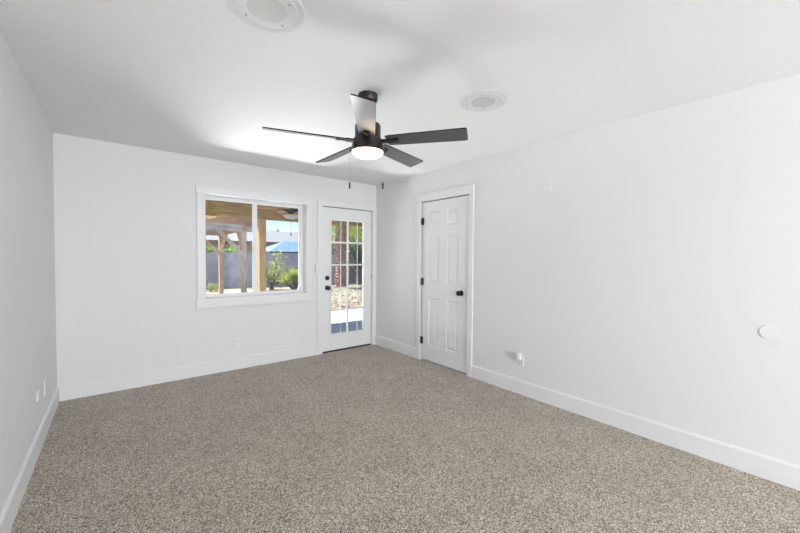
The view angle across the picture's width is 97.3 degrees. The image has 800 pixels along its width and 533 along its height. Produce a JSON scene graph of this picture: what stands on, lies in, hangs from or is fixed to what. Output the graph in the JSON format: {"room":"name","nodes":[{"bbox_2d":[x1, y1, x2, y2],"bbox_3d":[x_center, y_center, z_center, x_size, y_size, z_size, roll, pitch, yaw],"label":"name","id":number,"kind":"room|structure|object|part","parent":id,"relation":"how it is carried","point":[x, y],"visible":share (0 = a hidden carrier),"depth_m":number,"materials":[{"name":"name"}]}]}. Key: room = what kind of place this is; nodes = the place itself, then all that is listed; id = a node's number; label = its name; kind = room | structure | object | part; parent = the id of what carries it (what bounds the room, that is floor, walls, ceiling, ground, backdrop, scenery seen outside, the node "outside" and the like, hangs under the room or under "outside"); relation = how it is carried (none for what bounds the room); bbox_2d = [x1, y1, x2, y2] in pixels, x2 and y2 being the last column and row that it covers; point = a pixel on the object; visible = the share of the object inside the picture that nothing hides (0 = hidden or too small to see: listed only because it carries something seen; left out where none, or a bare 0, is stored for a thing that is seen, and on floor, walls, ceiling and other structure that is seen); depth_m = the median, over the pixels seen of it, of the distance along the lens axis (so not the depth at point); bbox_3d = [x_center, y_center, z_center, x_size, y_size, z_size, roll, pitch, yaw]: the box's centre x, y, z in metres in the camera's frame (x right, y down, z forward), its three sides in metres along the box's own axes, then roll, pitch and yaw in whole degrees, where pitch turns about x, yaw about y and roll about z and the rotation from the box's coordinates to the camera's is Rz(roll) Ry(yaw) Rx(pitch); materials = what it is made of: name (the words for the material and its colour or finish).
{"room":"empty bedroom","nodes":[
{"label":"empty bedroom","id":0,"kind":"room"},
{"bbox_2d":[0,31,56,513],"bbox_3d":[-0.310,0.137,-0.387,0.120,2.440,9.120,-1,2,-39],"label":"wall","id":1,"kind":"structure","parent":0,"point":[28,349],"depth_m":2.08,"materials":[{"name":"paint"}]},
{"bbox_2d":[0,387,59,532],"bbox_3d":[-0.301,1.283,-0.273,0.015,0.142,8.985,-1,2,-39],"label":"baseboard","id":2,"kind":"structure","parent":1,"relation":"attached to","point":[8,514],"depth_m":2.03,"materials":[{"name":"white wood"}]},
{"bbox_2d":[44,378,46,395],"bbox_3d":[-2.680,0.911,2.660,0.009,0.116,0.072,-1,2,-39],"label":"electrical outlet","id":3,"kind":"object","parent":1,"relation":"attached to","point":[45,384],"visible":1,"depth_m":2.65,"materials":[{"name":"white plastic"}]},
{"bbox_2d":[53,133,375,385],"bbox_3d":[-1.812,0.058,4.385,3.846,2.560,0.190,-1,2,-39],"label":"wall","id":4,"kind":"structure","parent":0,"point":[125,216],"depth_m":3.62,"materials":[{"name":"paint"}]},
{"bbox_2d":[57,344,316,400],"bbox_3d":[-2.138,1.154,4.026,2.565,0.142,0.015,-1,2,-39],"label":"baseboard","id":5,"kind":"structure","parent":4,"relation":"attached to","point":[106,385],"depth_m":3.79,"materials":[{"name":"white wood"}]},
{"bbox_2d":[233,338,239,347],"bbox_3d":[-1.940,0.910,4.182,0.072,0.116,0.009,-1,2,-39],"label":"electrical outlet","id":6,"kind":"object","parent":4,"relation":"attached to","point":[236,341],"visible":1,"depth_m":4.18,"materials":[{"name":"white plastic"}]},
{"bbox_2d":[195,185,312,308],"bbox_3d":[-1.771,-0.221,4.388,1.383,1.362,0.204,-1,2,-39],"label":"window","id":7,"kind":"structure","parent":4,"relation":"in","point":[201,301],"depth_m":4.32,"materials":[{"name":"white wood"}]},
{"bbox_3d":[-2.033,-0.227,4.232,0.560,1.118,0.024,-1,2,-39],"label":"sash","id":8,"kind":"part","parent":7,"relation":"part of","materials":[{"name":"white plastic"}]},
{"bbox_3d":[-1.808,-0.237,4.440,1.200,1.178,0.075,-1,2,-39],"label":"frame","id":9,"kind":"part","parent":7,"relation":"part of","materials":[{"name":"white plastic"}]},
{"bbox_3d":[-1.709,-0.861,4.302,1.383,0.078,0.022,-1,2,-39],"label":"head casing","id":10,"kind":"part","parent":7,"relation":"part of","materials":[{"name":"white wood"}]},
{"bbox_3d":[-1.719,0.409,4.334,1.383,0.106,0.024,-1,2,-39],"label":"apron casing","id":11,"kind":"part","parent":7,"relation":"part of","materials":[{"name":"white wood"}]},
{"bbox_3d":[-1.607,-0.234,4.614,0.592,1.118,0.026,-1,2,-39],"label":"sash","id":12,"kind":"part","parent":7,"relation":"part of","materials":[{"name":"clear glass"}]},
{"bbox_2d":[315,265,319,272],"bbox_3d":[-1.125,0.036,4.800,0.066,0.112,0.027,-1,2,-39],"label":"light switch","id":13,"kind":"object","parent":4,"relation":"attached to","point":[317,267],"visible":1,"depth_m":4.79,"materials":[{"name":"white plastic"}]},
{"bbox_2d":[322,206,371,353],"bbox_3d":[-0.797,0.212,5.181,0.828,2.106,0.276,-1,2,-39],"label":"door","id":14,"kind":"structure","parent":4,"relation":"in","point":[332,342],"depth_m":5.11,"materials":[{"name":"white wood"}]},
{"bbox_2d":[317,200,376,354],"bbox_3d":[-0.751,0.148,5.113,0.980,2.118,0.018,-1,2,-39],"label":"trim","id":15,"kind":"structure","parent":4,"relation":"attached to","point":[320,203],"depth_m":4.86,"materials":[{"name":"white wood"}]},
{"bbox_2d":[0,0,799,185],"bbox_3d":[1.076,-1.163,0.794,3.846,0.120,9.340,-1,2,-39],"label":"ceiling","id":16,"kind":"structure","parent":0,"point":[188,77],"depth_m":2.02,"materials":[{"name":"paint"}]},
{"bbox_2d":[226,0,304,32],"bbox_3d":[-0.586,-1.133,1.554,0.326,0.008,0.326,-1,2,-39],"label":"ceiling speaker","id":17,"kind":"object","parent":16,"relation":"attached to","point":[275,16],"visible":1,"depth_m":1.58,"materials":[{"name":"white plastic"}]},
{"bbox_2d":[247,0,286,21],"bbox_3d":[-0.586,-1.134,1.554,0.167,0.005,0.167,1,2,2],"label":"grille","id":18,"kind":"object","parent":17,"relation":"attached to","point":[259,10],"depth_m":1.56,"materials":[{"name":"white plastic"}]},
{"bbox_2d":[262,90,467,188],"bbox_3d":[-0.248,-0.842,2.416,1.295,0.630,1.236,-1,2,-39],"label":"ceiling fan","id":19,"kind":"object","parent":16,"relation":"hanging from","point":[367,143],"visible":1,"depth_m":2.29,"materials":[{"name":"black metal"}]},
{"bbox_3d":[-0.591,-0.842,2.236,0.529,0.040,0.128,0,2,-21],"label":"blade","id":20,"kind":"part","parent":19,"relation":"part of","materials":[{"name":"grey wood"}]},
{"bbox_3d":[-0.471,-0.852,2.690,0.128,0.040,0.529,-1,2,-39],"label":"blade","id":21,"kind":"part","parent":19,"relation":"part of","materials":[{"name":"grey wood"}]},
{"bbox_3d":[-0.352,-0.836,2.331,0.145,0.023,0.039,0,2,-21],"label":"blade arm","id":22,"kind":"part","parent":19,"relation":"part of","materials":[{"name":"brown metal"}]},
{"bbox_3d":[-0.196,-0.831,1.982,0.128,0.040,0.529,0,2,-3],"label":"blade","id":23,"kind":"part","parent":19,"relation":"part of","materials":[{"name":"grey"}]},
{"bbox_3d":[-0.212,-0.833,2.238,0.039,0.023,0.145,0,2,-3],"label":"blade arm","id":24,"kind":"part","parent":19,"relation":"part of","materials":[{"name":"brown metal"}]},
{"bbox_3d":[-0.081,-0.834,2.342,0.145,0.023,0.039,1,2,15],"label":"blade arm","id":25,"kind":"part","parent":19,"relation":"part of","materials":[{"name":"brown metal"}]},
{"bbox_3d":[-0.002,-0.849,2.716,0.128,0.040,0.529,1,2,33],"label":"blade","id":26,"kind":"part","parent":19,"relation":"part of","materials":[{"name":"grey wood"}]},
{"bbox_3d":[0.168,-0.836,2.279,0.529,0.040,0.128,1,2,15],"label":"blade","id":27,"kind":"part","parent":19,"relation":"part of","materials":[{"name":"grey wood"}]},
{"bbox_2d":[459,91,507,111],"bbox_3d":[0.581,-1.147,2.458,0.326,0.008,0.326,-1,2,-39],"label":"ceiling speaker","id":28,"kind":"object","parent":16,"relation":"attached to","point":[480,101],"visible":1,"depth_m":2.44,"materials":[{"name":"white plastic"}]},
{"bbox_2d":[471,97,494,106],"bbox_3d":[0.581,-1.148,2.458,0.167,0.005,0.167,1,2,10],"label":"grille","id":29,"kind":"object","parent":28,"relation":"attached to","point":[476,101],"depth_m":2.46,"materials":[{"name":"white plastic"}]},
{"bbox_2d":[10,344,799,532],"bbox_3d":[1.066,1.386,0.846,3.546,0.100,9.000,-1,2,-39],"label":"floor","id":30,"kind":"structure","parent":0,"point":[374,438],"depth_m":2.27,"materials":[{"name":"carpet"}]},
{"bbox_2d":[376,74,799,465],"bbox_3d":[2.711,0.123,2.057,0.560,2.590,9.120,-1,2,-39],"label":"wall","id":31,"kind":"structure","parent":0,"point":[660,248],"depth_m":2.65,"materials":[{"name":"paint"}]},
{"bbox_2d":[375,335,415,357],"bbox_3d":[-0.081,1.144,5.069,0.015,0.142,0.950,-1,2,-39],"label":"baseboard","id":32,"kind":"structure","parent":31,"relation":"attached to","point":[408,350],"depth_m":5.02,"materials":[{"name":"white wood"}]},
{"bbox_2d":[420,195,468,372],"bbox_3d":[0.517,0.205,4.306,0.106,2.070,0.800,-1,2,-39],"label":"door","id":33,"kind":"structure","parent":31,"relation":"in","point":[445,222],"depth_m":4.29,"materials":[{"name":"white wood"}]},
{"bbox_3d":[0.686,0.310,4.072,0.072,0.066,0.066,-1,2,-39],"label":"knob","id":34,"kind":"part","parent":33,"relation":"part of","materials":[{"name":"black metal"}]},
{"bbox_2d":[416,184,474,376],"bbox_3d":[0.521,0.156,4.307,0.018,2.168,0.940,-1,2,-39],"label":"trim","id":35,"kind":"structure","parent":31,"relation":"attached to","point":[469,189],"depth_m":4.00,"materials":[{"name":"white wood"}]},
{"bbox_2d":[517,355,523,366],"bbox_3d":[1.194,0.932,3.494,0.009,0.116,0.072,-1,2,-39],"label":"electrical outlet","id":36,"kind":"object","parent":31,"relation":"attached to","point":[519,363],"visible":0.54,"depth_m":3.48,"materials":[{"name":"white plastic"}]},
{"bbox_2d":[516,352,521,360],"bbox_3d":[1.172,0.890,3.476,0.046,0.072,0.050,-1,2,-39],"label":"plug","id":37,"kind":"object","parent":36,"relation":"in","point":[518,355],"visible":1,"depth_m":3.46,"materials":[{"name":"white plastic"}]},
{"bbox_2d":[544,179,551,191],"bbox_3d":[1.366,-0.748,3.251,0.014,0.112,0.070,-1,2,-39],"label":"jack plate","id":38,"kind":"object","parent":31,"relation":"attached to","point":[547,183],"visible":1,"depth_m":3.25,"materials":[{"name":"white plastic"}]},
{"bbox_2d":[471,365,799,490],"bbox_3d":[3.039,1.272,1.212,0.015,0.142,7.095,-1,2,-39],"label":"baseboard","id":39,"kind":"structure","parent":31,"relation":"attached to","point":[775,470],"depth_m":2.58,"materials":[{"name":"white wood"}]},
{"bbox_2d":[759,325,777,338],"bbox_3d":[2.264,0.403,2.164,0.006,0.082,0.082,-1,2,-39],"label":"round cover plate","id":40,"kind":"object","parent":31,"relation":"attached to","point":[769,332],"visible":1,"depth_m":2.16,"materials":[{"name":"paint"}]},
{"label":"outside","id":41,"kind":"structure","parent":0,"visible":0},
{"bbox_2d":[331,308,361,333],"bbox_3d":[2.137,1.310,10.221,35.000,0.215,3.850,-1,2,-39],"label":"patio slab","id":42,"kind":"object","parent":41,"point":[354,315],"depth_m":8.03,"materials":[{"name":"concrete"}]},
{"bbox_2d":[205,199,361,291],"bbox_3d":[-1.459,-0.164,7.488,18.000,2.815,4.200,-1,2,-39],"label":"patio cover","id":43,"kind":"object","parent":42,"relation":"on","point":[216,208],"visible":0.16,"depth_m":8.10,"materials":[{"name":"brown wood"}]},
{"bbox_3d":[-3.218,0.060,8.195,0.156,2.300,0.160,-1,2,-39],"label":"post","id":44,"kind":"part","parent":43,"relation":"part of","materials":[{"name":"brown wood"}]},
{"bbox_2d":[257,206,297,234],"bbox_3d":[-2.074,-1.032,6.636,1.216,0.905,1.170,-1,2,-39],"label":"outdoor ceiling fan","id":45,"kind":"object","parent":43,"relation":"hanging from","point":[291,211],"visible":0.57,"depth_m":6.51,"materials":[{"name":"black paint"}]},
{"bbox_3d":[-2.415,-1.068,6.453,0.440,0.035,0.127,0,2,-23],"label":"blade","id":46,"kind":"part","parent":45,"relation":"part of","materials":[{"name":"brown wood"}]},
{"bbox_3d":[-2.048,-0.926,6.613,0.290,0.085,0.290,-1,2,-39],"label":"lamp shade","id":47,"kind":"part","parent":45,"relation":"part of","materials":[{"name":"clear glass"}]},
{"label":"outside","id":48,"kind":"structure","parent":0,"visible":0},
{"bbox_2d":[206,283,361,308],"bbox_3d":[-11.952,0.737,27.638,35.000,0.200,40.950,-1,2,-39],"label":"ground","id":49,"kind":"structure","parent":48,"point":[284,287],"depth_m":14.87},
{"bbox_2d":[206,282,218,291],"bbox_3d":[-7.719,0.862,14.472,0.705,0.435,0.916,2,2,38],"label":"bush","id":50,"kind":"object","parent":49,"relation":"on","point":[216,287],"visible":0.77,"depth_m":14.38,"materials":[{"name":"green plant"}]},
{"bbox_2d":[206,246,237,252],"bbox_3d":[-9.586,-0.101,18.254,2.314,2.011,2.163,1,2,11],"label":"bush","id":51,"kind":"object","parent":49,"relation":"on","point":[233,250],"depth_m":18.05,"materials":[{"name":"green plant"}]},
{"bbox_2d":[205,216,251,293],"bbox_3d":[-6.967,-0.532,11.010,3.970,3.300,3.700,-1,2,-39],"label":"gazebo","id":52,"kind":"object","parent":49,"relation":"on","point":[221,227],"visible":0.34,"depth_m":10.77,"materials":[{"name":"brown wood"}]},
{"bbox_3d":[-6.698,-0.052,13.174,0.140,2.230,0.140,-1,2,-39],"label":"post","id":53,"kind":"part","parent":52,"relation":"part of","materials":[{"name":"brown wood"}]},
{"bbox_3d":[-4.812,0.026,10.842,0.140,2.230,0.140,-1,2,-39],"label":"post","id":54,"kind":"part","parent":52,"relation":"part of","materials":[{"name":"brown wood"}]},
{"bbox_2d":[251,250,288,289],"bbox_3d":[-5.615,0.135,15.298,1.512,1.764,1.094,-1,2,-39],"label":"leafy shrub","id":55,"kind":"object","parent":49,"relation":"on","point":[271,283],"visible":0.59,"depth_m":15.30,"materials":[{"name":"green plant"}]},
{"bbox_2d":[206,231,335,252],"bbox_3d":[-15.929,-1.194,26.165,23.000,3.670,10.140,-1,2,-39],"label":"neighbor house","id":56,"kind":"structure","parent":49,"relation":"on","point":[272,237],"depth_m":25.68,"materials":[{"name":"beige paint"}]},
{"bbox_2d":[206,252,360,287],"bbox_3d":[-2.976,0.137,19.728,27.226,1.670,0.260,0,2,-32],"label":"wall","id":57,"kind":"structure","parent":49,"relation":"on","point":[231,261],"depth_m":16.75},
{"bbox_2d":[277,266,297,289],"bbox_3d":[-4.566,0.492,15.069,1.252,1.173,1.625,2,2,37],"label":"bush","id":58,"kind":"object","parent":49,"relation":"on","point":[294,275],"visible":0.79,"depth_m":14.86,"materials":[{"name":"green plant"}]},
{"bbox_2d":[266,242,334,253],"bbox_3d":[-6.286,-0.297,20.884,3.860,2.320,2.920,-1,2,-39],"label":"canopy","id":59,"kind":"object","parent":49,"relation":"on","point":[285,247],"visible":0.27,"depth_m":19.63,"materials":[{"name":"fabric"}]},
{"bbox_2d":[331,230,352,251],"bbox_3d":[-4.859,-2.102,26.017,4.723,5.682,3.179,0,2,-25],"label":"leafy tree","id":60,"kind":"object","parent":49,"relation":"on","point":[332,248],"visible":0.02,"depth_m":25.70,"materials":[{"name":"green plant"}]},
{"bbox_2d":[331,225,361,286],"bbox_3d":[-2.793,-0.690,16.654,3.022,3.413,2.623,0,2,-22],"label":"palm tree","id":61,"kind":"object","parent":49,"relation":"on","point":[340,233],"visible":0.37,"depth_m":16.37,"materials":[{"name":"green plant"}]},
{"bbox_2d":[331,285,361,308],"bbox_3d":[-2.069,1.041,15.076,5.175,0.036,12.851,1,2,7],"label":"rocks","id":62,"kind":"object","parent":49,"relation":"on","point":[349,293],"visible":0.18,"depth_m":12.04},
{"bbox_2d":[332,227,361,251],"bbox_3d":[-1.855,-1.947,22.880,6.026,5.589,3.749,-1,2,-39],"label":"leafy tree","id":63,"kind":"object","parent":49,"relation":"on","point":[359,228],"visible":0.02,"depth_m":22.09,"materials":[{"name":"green plant"}]},
{"bbox_2d":[349,237,361,272],"bbox_3d":[-1.887,-0.361,19.312,3.264,2.607,1.368,-1,2,-39],"label":"shrub","id":64,"kind":"object","parent":49,"relation":"on","point":[353,252],"visible":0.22,"depth_m":18.82,"materials":[{"name":"green plant"}]},
{"bbox_2d":[358,272,361,284],"bbox_3d":[-1.834,0.625,18.128,0.520,0.700,0.490,-1,2,-39],"label":"box","id":65,"kind":"object","parent":49,"relation":"on","point":[359,273],"visible":0.24,"depth_m":17.99,"materials":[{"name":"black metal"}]}
]}

